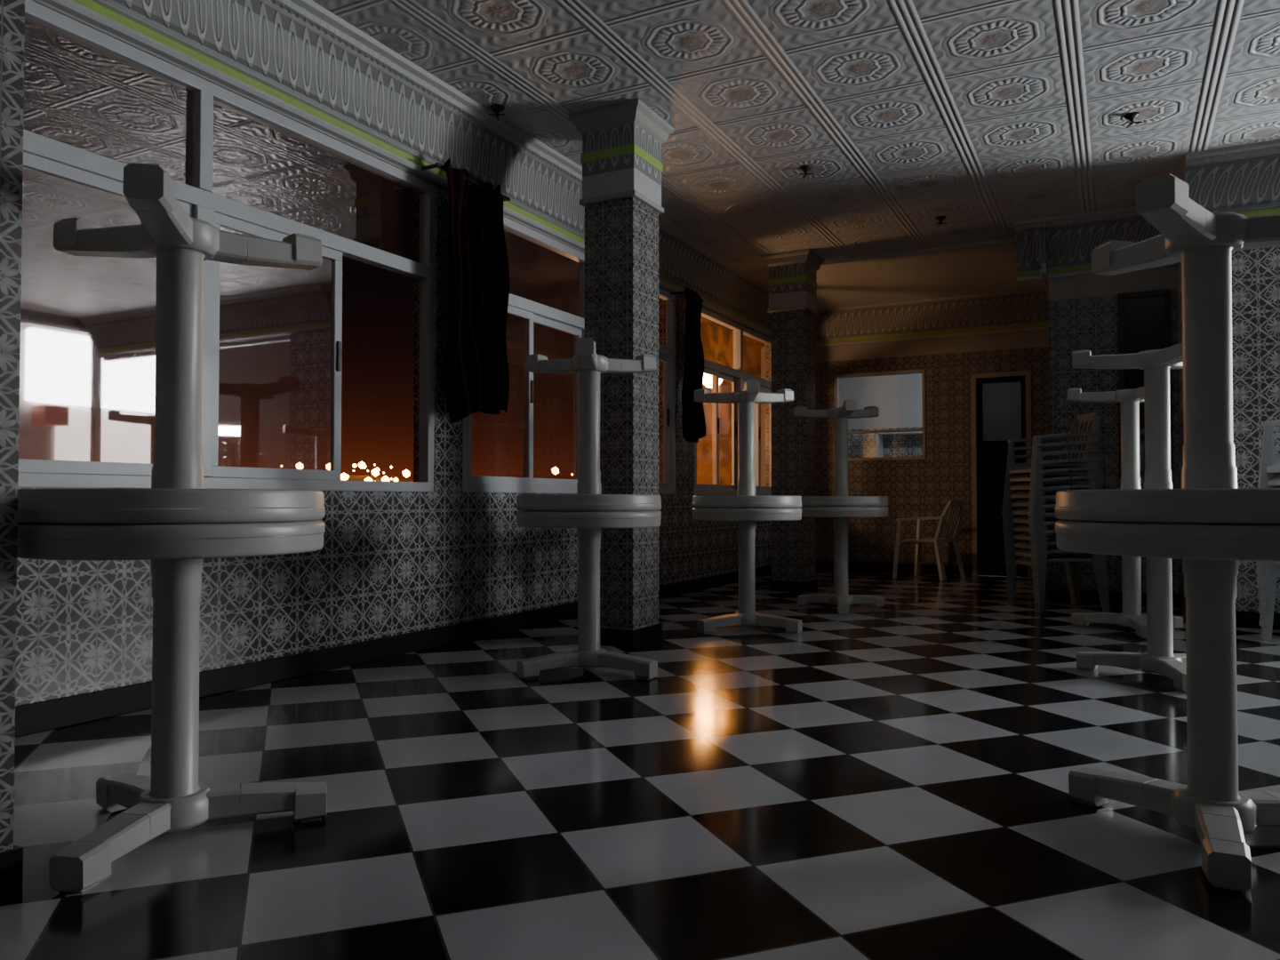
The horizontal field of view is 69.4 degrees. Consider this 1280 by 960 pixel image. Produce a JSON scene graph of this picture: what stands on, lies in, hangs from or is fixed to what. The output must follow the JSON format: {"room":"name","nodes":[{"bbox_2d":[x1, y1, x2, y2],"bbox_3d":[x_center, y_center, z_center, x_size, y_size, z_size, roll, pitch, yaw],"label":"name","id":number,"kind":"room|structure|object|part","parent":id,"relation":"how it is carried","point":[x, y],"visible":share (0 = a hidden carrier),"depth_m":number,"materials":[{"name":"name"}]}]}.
{"room":"restaurant dining room","nodes":[
{"label":"restaurant dining room","id":0,"kind":"room"},
{"bbox_2d":[15,0,771,706],"bbox_3d":[-1.281,-0.587,4.710,0.150,2.930,13.150,-1,-1,27],"label":"wall","id":1,"kind":"structure","parent":0,"point":[388,564],"depth_m":4.53,"materials":[{"name":"tile"}]},
{"bbox_2d":[18,151,342,479],"bbox_3d":[-2.078,-0.563,3.098,0.049,1.075,2.845,-1,-1,28],"label":"sash","id":2,"kind":"object","parent":1,"relation":"attached to","point":[30,161],"visible":0.62,"depth_m":3.76,"materials":[{"name":"white metal"}]},
{"bbox_2d":[17,0,435,491],"bbox_3d":[-1.938,-0.790,3.365,0.080,1.640,3.550,-1,-1,27],"label":"frame","id":3,"kind":"object","parent":1,"relation":"attached to","point":[202,95],"visible":0.82,"depth_m":3.75,"materials":[{"name":"white metal"}]},
{"bbox_2d":[15,565,771,737],"bbox_3d":[-1.242,0.826,4.576,0.015,0.100,13.000,-1,-1,27],"label":"baseboard","id":4,"kind":"structure","parent":1,"relation":"attached to","point":[41,716],"depth_m":4.06,"materials":[{"name":"black tile"}]},
{"bbox_2d":[40,0,770,336],"bbox_3d":[-1.147,-1.799,4.582,0.230,0.409,13.000,-1,-1,27],"label":"trim","id":5,"kind":"structure","parent":1,"relation":"attached to","point":[299,59],"depth_m":4.41,"materials":[{"name":"white plaster"},{"name":"green paint"}]},
{"bbox_2d":[421,158,510,423],"bbox_3d":[-0.924,-0.976,4.995,0.229,1.358,0.630,-1,-1,27],"label":"curtain","id":6,"kind":"object","parent":1,"relation":"hanging from","point":[476,373],"visible":1,"depth_m":4.96,"materials":[{"name":"black fabric"}]},
{"bbox_3d":[-0.955,-1.603,5.024,0.158,0.016,0.630,-1,-1,27],"label":"rod","id":7,"kind":"part","parent":6,"relation":"part of","materials":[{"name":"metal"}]},
{"bbox_2d":[466,304,669,487],"bbox_3d":[-0.373,-0.494,6.370,0.061,1.075,2.665,-1,-1,27],"label":"sash","id":8,"kind":"object","parent":1,"relation":"attached to","point":[529,318],"visible":0.52,"depth_m":5.75,"materials":[{"name":"white metal"}]},
{"bbox_2d":[462,216,675,494],"bbox_3d":[-0.373,-0.727,6.372,0.080,1.640,2.770,-1,-1,27],"label":"frame","id":9,"kind":"object","parent":1,"relation":"attached to","point":[537,308],"visible":0.46,"depth_m":6.07,"materials":[{"name":"white metal"}]},
{"bbox_2d":[670,288,706,442],"bbox_3d":[0.421,-0.931,7.615,0.195,1.257,0.400,-1,-1,27],"label":"curtain","id":10,"kind":"object","parent":1,"relation":"hanging from","point":[693,420],"visible":0.96,"depth_m":7.55,"materials":[{"name":"black fabric"}]},
{"bbox_3d":[0.392,-1.508,7.642,0.128,0.016,0.400,-1,-1,27],"label":"rod","id":11,"kind":"part","parent":10,"relation":"part of","materials":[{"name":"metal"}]},
{"bbox_2d":[694,307,771,495],"bbox_3d":[0.936,-0.674,8.886,0.080,1.640,2.200,-1,-1,27],"label":"frame","id":12,"kind":"object","parent":1,"relation":"attached to","point":[737,372],"visible":0.38,"depth_m":8.86,"materials":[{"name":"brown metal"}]},
{"bbox_2d":[695,367,771,490],"bbox_3d":[0.935,-0.442,8.882,0.061,1.075,2.090,-1,-1,27],"label":"sash","id":13,"kind":"object","parent":12,"relation":"in","point":[716,375],"visible":0.69,"depth_m":8.83,"materials":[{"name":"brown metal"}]},
{"bbox_2d":[0,569,1279,959],"bbox_3d":[2.046,0.890,2.863,7.430,0.100,13.000,-1,-1,27],"label":"floor","id":14,"kind":"structure","parent":0,"point":[890,781],"depth_m":2.36,"materials":[{"name":"tile"}]},
{"bbox_2d":[0,0,24,852],"bbox_3d":[-1.442,-0.393,1.786,0.300,2.420,0.302,-1,-1,27],"label":"shaft","id":15,"kind":"object","parent":14,"relation":"on","point":[12,12],"visible":1,"depth_m":1.83,"materials":[{"name":"tile"}]},
{"bbox_2d":[0,844,23,901],"bbox_3d":[-1.442,0.772,1.762,0.324,0.090,0.326,-1,-1,27],"label":"baseboard","id":16,"kind":"structure","parent":15,"relation":"attached to","point":[11,860],"depth_m":1.81,"materials":[{"name":"black tile"}]},
{"bbox_2d":[16,520,327,893],"bbox_3d":[-1.086,0.460,2.156,0.654,0.730,0.664,0,-1,7],"label":"round pedestal table","id":17,"kind":"object","parent":14,"relation":"on","point":[172,799],"visible":0.94,"depth_m":2.11,"materials":[{"name":"white plastic"}]},
{"bbox_2d":[17,162,325,524],"bbox_3d":[-1.084,-0.270,2.172,0.654,0.730,0.664,0,-1,-16],"label":"round pedestal table","id":18,"kind":"object","parent":17,"relation":"on","point":[180,243],"visible":0.98,"depth_m":2.13,"materials":[{"name":"white plastic"}]},
{"bbox_2d":[516,510,661,679],"bbox_3d":[-0.226,0.503,4.188,0.664,0.730,0.654,-1,-1,29],"label":"round pedestal table","id":19,"kind":"object","parent":14,"relation":"on","point":[588,653],"visible":0.94,"depth_m":4.08,"materials":[{"name":"white plastic"}]},
{"bbox_2d":[516,337,661,511],"bbox_3d":[-0.230,-0.227,4.201,0.654,0.730,0.664,0,-1,-1],"label":"round pedestal table","id":20,"kind":"object","parent":19,"relation":"on","point":[586,363],"visible":1,"depth_m":4.16,"materials":[{"name":"white plastic"}]},
{"bbox_2d":[579,190,663,630],"bbox_3d":[-0.098,-0.323,5.104,0.348,2.420,0.358,-1,-1,27],"label":"shaft","id":21,"kind":"object","parent":14,"relation":"on","point":[621,236],"depth_m":4.97,"materials":[{"name":"tile"}]},
{"bbox_3d":[-0.098,-1.518,5.129,0.348,0.030,0.358,-1,-1,27],"label":"capital lip","id":22,"kind":"part","parent":21,"relation":"part of","materials":[{"name":"white paint"}]},
{"bbox_2d":[582,123,661,206],"bbox_3d":[-0.098,-1.713,5.133,0.324,0.400,0.334,-1,-1,27],"label":"column capital","id":23,"kind":"object","parent":21,"relation":"attached to","point":[629,172],"visible":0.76,"depth_m":5.00,"materials":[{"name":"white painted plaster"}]},
{"bbox_2d":[568,98,674,143],"bbox_3d":[-0.098,-1.942,5.138,0.434,0.099,0.444,-1,-1,27],"label":"capital flare","id":24,"kind":"object","parent":23,"relation":"on","point":[634,111],"visible":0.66,"depth_m":4.98,"materials":[{"name":"paint"}]},
{"bbox_2d":[580,143,663,173],"bbox_3d":[-0.098,-1.758,5.134,0.332,0.050,0.342,-1,-1,27],"label":"band","id":25,"kind":"object","parent":23,"relation":"attached to","point":[629,148],"visible":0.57,"depth_m":5.00,"materials":[{"name":"paint"}]},
{"bbox_2d":[600,623,662,647],"bbox_3d":[-0.098,0.842,5.080,0.324,0.090,0.334,-1,-1,27],"label":"baseboard","id":26,"kind":"structure","parent":21,"relation":"attached to","point":[635,638],"depth_m":4.92,"materials":[{"name":"black tile"}]},
{"bbox_2d":[692,507,802,633],"bbox_3d":[0.644,0.531,5.538,0.664,0.730,0.654,-1,-1,29],"label":"round pedestal table","id":27,"kind":"object","parent":14,"relation":"on","point":[747,518],"visible":0.94,"depth_m":5.43,"materials":[{"name":"white plastic"}]},
{"bbox_2d":[692,379,801,508],"bbox_3d":[0.636,-0.199,5.558,0.664,0.730,0.654,-1,-1,31],"label":"round pedestal table","id":28,"kind":"object","parent":27,"relation":"on","point":[746,399],"visible":1,"depth_m":5.51,"materials":[{"name":"white plastic"}]},
{"bbox_2d":[767,304,818,581],"bbox_3d":[1.329,-0.263,7.996,0.348,2.420,0.348,-1,-1,27],"label":"shaft","id":29,"kind":"object","parent":14,"relation":"on","point":[792,332],"depth_m":7.87,"materials":[{"name":"tile"}]},
{"bbox_3d":[1.329,-1.457,8.021,0.348,0.030,0.348,-1,-1,27],"label":"capital lip","id":30,"kind":"part","parent":29,"relation":"part of","materials":[{"name":"white paint"}]},
{"bbox_2d":[768,263,816,311],"bbox_3d":[1.329,-1.652,8.025,0.324,0.400,0.324,-1,-1,27],"label":"capital","id":31,"kind":"object","parent":29,"relation":"attached to","point":[799,293],"visible":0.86,"depth_m":7.89,"materials":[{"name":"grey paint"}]},
{"bbox_2d":[760,248,823,271],"bbox_3d":[1.329,-1.882,8.030,0.434,0.099,0.434,-1,-1,27],"label":"capital flare","id":32,"kind":"object","parent":31,"relation":"on","point":[808,256],"visible":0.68,"depth_m":7.87,"materials":[{"name":"paint"}]},
{"bbox_2d":[768,275,816,288],"bbox_3d":[1.329,-1.697,8.026,0.332,0.050,0.332,-1,-1,27],"label":"band","id":33,"kind":"object","parent":31,"relation":"attached to","point":[803,278],"visible":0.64,"depth_m":7.89,"materials":[{"name":"paint"}]},
{"bbox_2d":[769,578,817,591],"bbox_3d":[1.329,0.902,7.972,0.324,0.090,0.324,-1,-1,27],"label":"baseboard","id":34,"kind":"structure","parent":29,"relation":"attached to","point":[790,586],"depth_m":7.84,"materials":[{"name":"black tile"}]},
{"bbox_2d":[797,506,888,614],"bbox_3d":[1.431,0.553,6.593,0.664,0.730,0.654,-1,-2,41],"label":"round pedestal table","id":35,"kind":"object","parent":14,"relation":"on","point":[841,597],"visible":0.94,"depth_m":6.54,"materials":[{"name":"white plastic"}]},
{"bbox_2d":[794,399,888,506],"bbox_3d":[1.430,-0.177,6.607,0.664,0.730,0.654,-1,-1,31],"label":"round pedestal table","id":36,"kind":"object","parent":35,"relation":"on","point":[840,498],"visible":0.92,"depth_m":6.56,"materials":[{"name":"white plastic"}]},
{"bbox_2d":[892,500,965,581],"bbox_3d":[2.879,0.590,9.169,0.578,0.772,0.561,-1,-2,42],"label":"armchair","id":37,"kind":"object","parent":14,"relation":"on","point":[951,505],"visible":1,"depth_m":9.10,"materials":[{"name":"white plastic"}]},
{"bbox_2d":[1001,411,1110,613],"bbox_3d":[2.967,0.223,6.597,0.591,1.396,0.536,0,-1,0],"label":"plastic chairs","id":38,"kind":"object","parent":14,"relation":"on","point":[1031,488],"visible":0.73,"depth_m":6.40,"materials":[{"name":"white plastic"}]},
{"bbox_2d":[1071,555,1183,639],"bbox_3d":[2.918,0.530,5.486,0.654,0.730,0.664,0,-1,14],"label":"round pedestal table","id":39,"kind":"object","parent":14,"relation":"on","point":[1132,616],"visible":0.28,"depth_m":5.45,"materials":[{"name":"white plastic"}]},
{"bbox_2d":[1067,386,1143,488],"bbox_3d":[2.919,-0.200,5.501,0.654,0.730,0.664,0,-1,-1],"label":"round pedestal table","id":40,"kind":"object","parent":39,"relation":"on","point":[1129,400],"visible":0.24,"depth_m":5.47,"materials":[{"name":"white plastic"}]},
{"bbox_2d":[1075,557,1186,692],"bbox_3d":[2.275,0.500,4.046,0.654,0.730,0.664,0,-1,9],"label":"round pedestal table","id":41,"kind":"object","parent":14,"relation":"on","point":[1160,658],"visible":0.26,"depth_m":4.01,"materials":[{"name":"white plastic"}]},
{"bbox_2d":[1072,343,1183,488],"bbox_3d":[2.276,-0.230,4.061,0.654,0.730,0.664,0,-1,-1],"label":"round pedestal table","id":42,"kind":"object","parent":41,"relation":"on","point":[1156,364],"visible":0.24,"depth_m":4.03,"materials":[{"name":"white plastic"}]},
{"bbox_2d":[1055,520,1279,891],"bbox_3d":[1.321,0.460,2.137,0.654,0.730,0.664,-1,-1,26],"label":"round pedestal table","id":43,"kind":"object","parent":14,"relation":"on","point":[1212,804],"visible":0.94,"depth_m":2.09,"materials":[{"name":"white plastic"}]},
{"bbox_2d":[1055,173,1279,524],"bbox_3d":[1.320,-0.270,2.153,0.664,0.730,0.654,1,-2,-42],"label":"round pedestal table","id":44,"kind":"object","parent":43,"relation":"on","point":[1204,241],"visible":1,"depth_m":2.11,"materials":[{"name":"white plastic"}]},
{"bbox_2d":[1256,419,1279,640],"bbox_3d":[3.758,0.179,4.898,0.660,1.415,0.610,0,-1,-2],"label":"plastic chairs","id":45,"kind":"object","parent":14,"relation":"on","point":[1268,572],"visible":0.6,"depth_m":5.12,"materials":[{"name":"white plastic"}]},
{"bbox_2d":[312,0,1279,310],"bbox_3d":[2.046,-2.072,2.925,7.430,0.135,13.000,-1,-1,27],"label":"ceiling","id":46,"kind":"structure","parent":0,"point":[986,116],"depth_m":4.86,"materials":[{"name":"paint"}]},
{"bbox_2d":[488,104,504,120],"bbox_3d":[-0.760,-1.971,4.948,0.090,0.052,0.091,-1,-1,27],"label":"ceiling hook","id":47,"kind":"object","parent":46,"relation":"attached to","point":[497,108],"depth_m":4.93,"materials":[{"name":"black metal"}]},
{"bbox_2d":[799,165,813,178],"bbox_3d":[1.055,-1.952,5.848,0.090,0.052,0.091,-1,-1,27],"label":"ceiling hook","id":48,"kind":"object","parent":46,"relation":"attached to","point":[805,169],"depth_m":5.83,"materials":[{"name":"black metal"}]},
{"bbox_2d":[935,216,947,226],"bbox_3d":[2.243,-1.930,6.886,0.090,0.052,0.091,-1,-1,27],"label":"ceiling hook","id":49,"kind":"object","parent":46,"relation":"attached to","point":[940,219],"depth_m":6.87,"materials":[{"name":"black metal"}]},
{"bbox_2d":[1123,112,1142,127],"bbox_3d":[2.692,-1.968,5.049,0.090,0.052,0.091,-1,-1,27],"label":"sprinkler","id":50,"kind":"object","parent":46,"relation":"attached to","point":[1131,116],"depth_m":5.04,"materials":[{"name":"silver metal"}]},
{"bbox_2d":[760,342,1027,577],"bbox_3d":[3.210,-0.439,11.052,2.900,3.100,2.250,-1,-1,27],"label":"wall","id":51,"kind":"structure","parent":0,"point":[898,398],"depth_m":12.16,"materials":[{"name":"paint"}]},
{"bbox_2d":[875,431,922,457],"bbox_3d":[3.909,0.223,11.621,1.800,1.700,0.310,-1,-1,27],"label":"shelf","id":52,"kind":"object","parent":51,"relation":"on","point":[879,436],"visible":0.09,"depth_m":11.92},
{"bbox_2d":[815,329,1051,578],"bbox_3d":[3.384,-0.484,9.609,3.600,2.930,0.150,-1,-1,27],"label":"wall","id":53,"kind":"structure","parent":0,"point":[913,488],"depth_m":9.71,"materials":[{"name":"tile"}]},
{"bbox_2d":[834,368,925,461],"bbox_3d":[2.589,-0.686,9.982,0.970,0.950,0.090,-1,-1,27],"label":"frame","id":54,"kind":"object","parent":53,"relation":"attached to","point":[909,372],"visible":0.7,"depth_m":9.90,"materials":[{"name":"wood"}]},
{"bbox_2d":[816,560,971,575],"bbox_3d":[2.574,0.938,9.908,1.860,0.100,0.015,-1,-1,27],"label":"baseboard","id":55,"kind":"structure","parent":53,"relation":"attached to","point":[828,565],"depth_m":9.85,"materials":[{"name":"black tile"}]},
{"bbox_2d":[815,288,1048,347],"bbox_3d":[2.919,-1.692,9.662,2.750,0.409,0.230,-1,-1,27],"label":"trim","id":56,"kind":"structure","parent":53,"relation":"attached to","point":[1024,310],"depth_m":9.61,"materials":[{"name":"plaster"},{"name":"green paint"}]},
{"bbox_2d":[970,370,1032,577],"bbox_3d":[3.673,-0.058,9.387,0.570,2.070,0.080,-1,-1,27],"label":"frame","id":57,"kind":"object","parent":53,"relation":"attached to","point":[1028,373],"visible":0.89,"depth_m":9.46,"materials":[{"name":"wood"}]},
{"bbox_2d":[976,376,1027,576],"bbox_3d":[3.689,-0.033,9.418,0.470,2.020,0.050,-1,-1,27],"label":"leaf","id":58,"kind":"object","parent":53,"relation":"attached to","point":[992,455],"visible":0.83,"depth_m":9.43,"materials":[{"name":"brown wood"}]},
{"bbox_2d":[982,381,1021,440],"bbox_3d":[3.692,-0.698,9.436,0.370,0.590,0.010,-1,-1,27],"label":"pane","id":59,"kind":"object","parent":58,"relation":"attached to","point":[1001,402],"visible":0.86,"depth_m":9.43,"materials":[{"name":"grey glass"}]},
{"bbox_2d":[1048,265,1180,593],"bbox_3d":[4.038,-0.520,7.888,0.850,2.930,2.300,-1,-1,27],"label":"wall","id":60,"kind":"structure","parent":0,"point":[1084,315],"depth_m":6.92,"materials":[{"name":"tile"}]},
{"bbox_2d":[1012,220,1048,295],"bbox_3d":[3.508,-1.726,8.065,0.230,0.409,2.520,-1,-1,27],"label":"trim","id":61,"kind":"structure","parent":60,"relation":"attached to","point":[1036,232],"depth_m":6.93,"materials":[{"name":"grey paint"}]},
{"bbox_2d":[1014,206,1176,281],"bbox_3d":[3.356,-1.752,6.842,1.070,0.409,0.230,-1,-1,27],"label":"trim","id":62,"kind":"structure","parent":60,"relation":"attached to","point":[1072,239],"depth_m":6.90,"materials":[{"name":"plaster"},{"name":"green paint"}]},
{"bbox_2d":[1048,586,1180,607],"bbox_3d":[4.028,0.895,7.855,0.865,0.100,2.315,-1,-1,27],"label":"baseboard","id":63,"kind":"structure","parent":60,"relation":"attached to","point":[1057,596],"depth_m":6.89,"materials":[{"name":"black tile"}]},
{"bbox_2d":[1123,295,1164,470],"bbox_3d":[3.691,-0.704,6.759,0.260,1.270,0.010,-1,-1,27],"label":"pane","id":64,"kind":"object","parent":60,"relation":"attached to","point":[1144,316],"visible":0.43,"depth_m":6.76,"materials":[{"name":"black glass"}]},
{"bbox_2d":[1117,288,1172,476],"bbox_3d":[3.688,-0.704,6.755,0.340,1.350,0.040,-1,-1,27],"label":"frame","id":65,"kind":"object","parent":60,"relation":"attached to","point":[1166,292],"visible":0.51,"depth_m":6.76,"materials":[{"name":"metal"}]},
{"bbox_2d":[1176,168,1279,616],"bbox_3d":[5.398,-0.571,5.433,3.830,2.930,1.200,-1,-1,27],"label":"wall","id":66,"kind":"structure","parent":0,"point":[1255,273],"depth_m":5.63,"materials":[{"name":"tile"}]},
{"bbox_2d":[1184,139,1279,216],"bbox_3d":[5.067,-1.794,4.824,3.830,0.409,0.230,-1,-1,27],"label":"trim","id":67,"kind":"structure","parent":66,"relation":"attached to","point":[1244,180],"depth_m":5.59,"materials":[{"name":"plaster"},{"name":"green paint"}]},
{"bbox_2d":[1235,610,1279,629],"bbox_3d":[5.117,0.832,4.865,3.830,0.100,0.015,-1,-1,27],"label":"baseboard","id":68,"kind":"structure","parent":66,"relation":"attached to","point":[1249,620],"depth_m":5.59,"materials":[{"name":"black tile"}]},
{"label":"outside","id":69,"kind":"structure","parent":0,"visible":0},
{"bbox_3d":[-49.372,5.598,81.971,156.620,0.200,220.000,-1,-1,27],"label":"ground","id":70,"kind":"structure","parent":69,"visible":0},
{"bbox_2d":[340,475,732,485],"bbox_3d":[-58.505,2.453,82.246,152.045,6.100,78.515,-1,-1,27],"label":"hillside","id":71,"kind":"structure","parent":70,"relation":"on","point":[727,480],"depth_m":87.82,"materials":[{"name":"black"}]},
{"bbox_2d":[296,462,303,469],"label":"city lights","id":72,"kind":"object","parent":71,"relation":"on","point":[299,466],"depth_m":89.88,"materials":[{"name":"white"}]},
{"bbox_2d":[326,463,330,470],"label":"city lights","id":73,"kind":"object","parent":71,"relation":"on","point":[328,467],"depth_m":89.25,"materials":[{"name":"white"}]},
{"bbox_2d":[340,472,349,479],"label":"city lights","id":74,"kind":"object","parent":71,"relation":"on","point":[343,476],"depth_m":80.81,"materials":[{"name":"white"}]},
{"bbox_2d":[352,461,366,471],"label":"city lights","id":75,"kind":"object","parent":71,"relation":"on","point":[361,465],"depth_m":90.87,"materials":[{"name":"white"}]},
{"bbox_2d":[367,464,379,476],"label":"city lights","id":76,"kind":"object","parent":71,"relation":"on","point":[375,472],"depth_m":84.46,"materials":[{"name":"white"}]},
{"bbox_2d":[381,472,398,481],"label":"city lights","id":77,"kind":"object","parent":71,"relation":"on","point":[385,478],"depth_m":78.63,"materials":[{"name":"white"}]},
{"bbox_2d":[402,469,409,477],"label":"city lights","id":78,"kind":"object","parent":71,"relation":"on","point":[405,472],"depth_m":83.55,"materials":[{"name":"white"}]},
{"bbox_2d":[552,466,559,474],"label":"city lights","id":79,"kind":"object","parent":71,"relation":"on","point":[555,470],"depth_m":85.82,"materials":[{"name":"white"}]},
{"bbox_2d":[703,360,722,484],"bbox_3d":[1.113,1.119,14.024,0.340,5.910,0.440,-1,-1,27],"label":"street lamp","id":80,"kind":"object","parent":70,"relation":"on","point":[707,378],"visible":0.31,"depth_m":14.17,"materials":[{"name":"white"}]},
{"bbox_3d":[1.090,-1.566,14.036,0.340,0.340,0.340,-1,-1,27],"label":"bulb","id":81,"kind":"part","parent":80,"relation":"part of","materials":[{"name":"white glass"}]}
]}

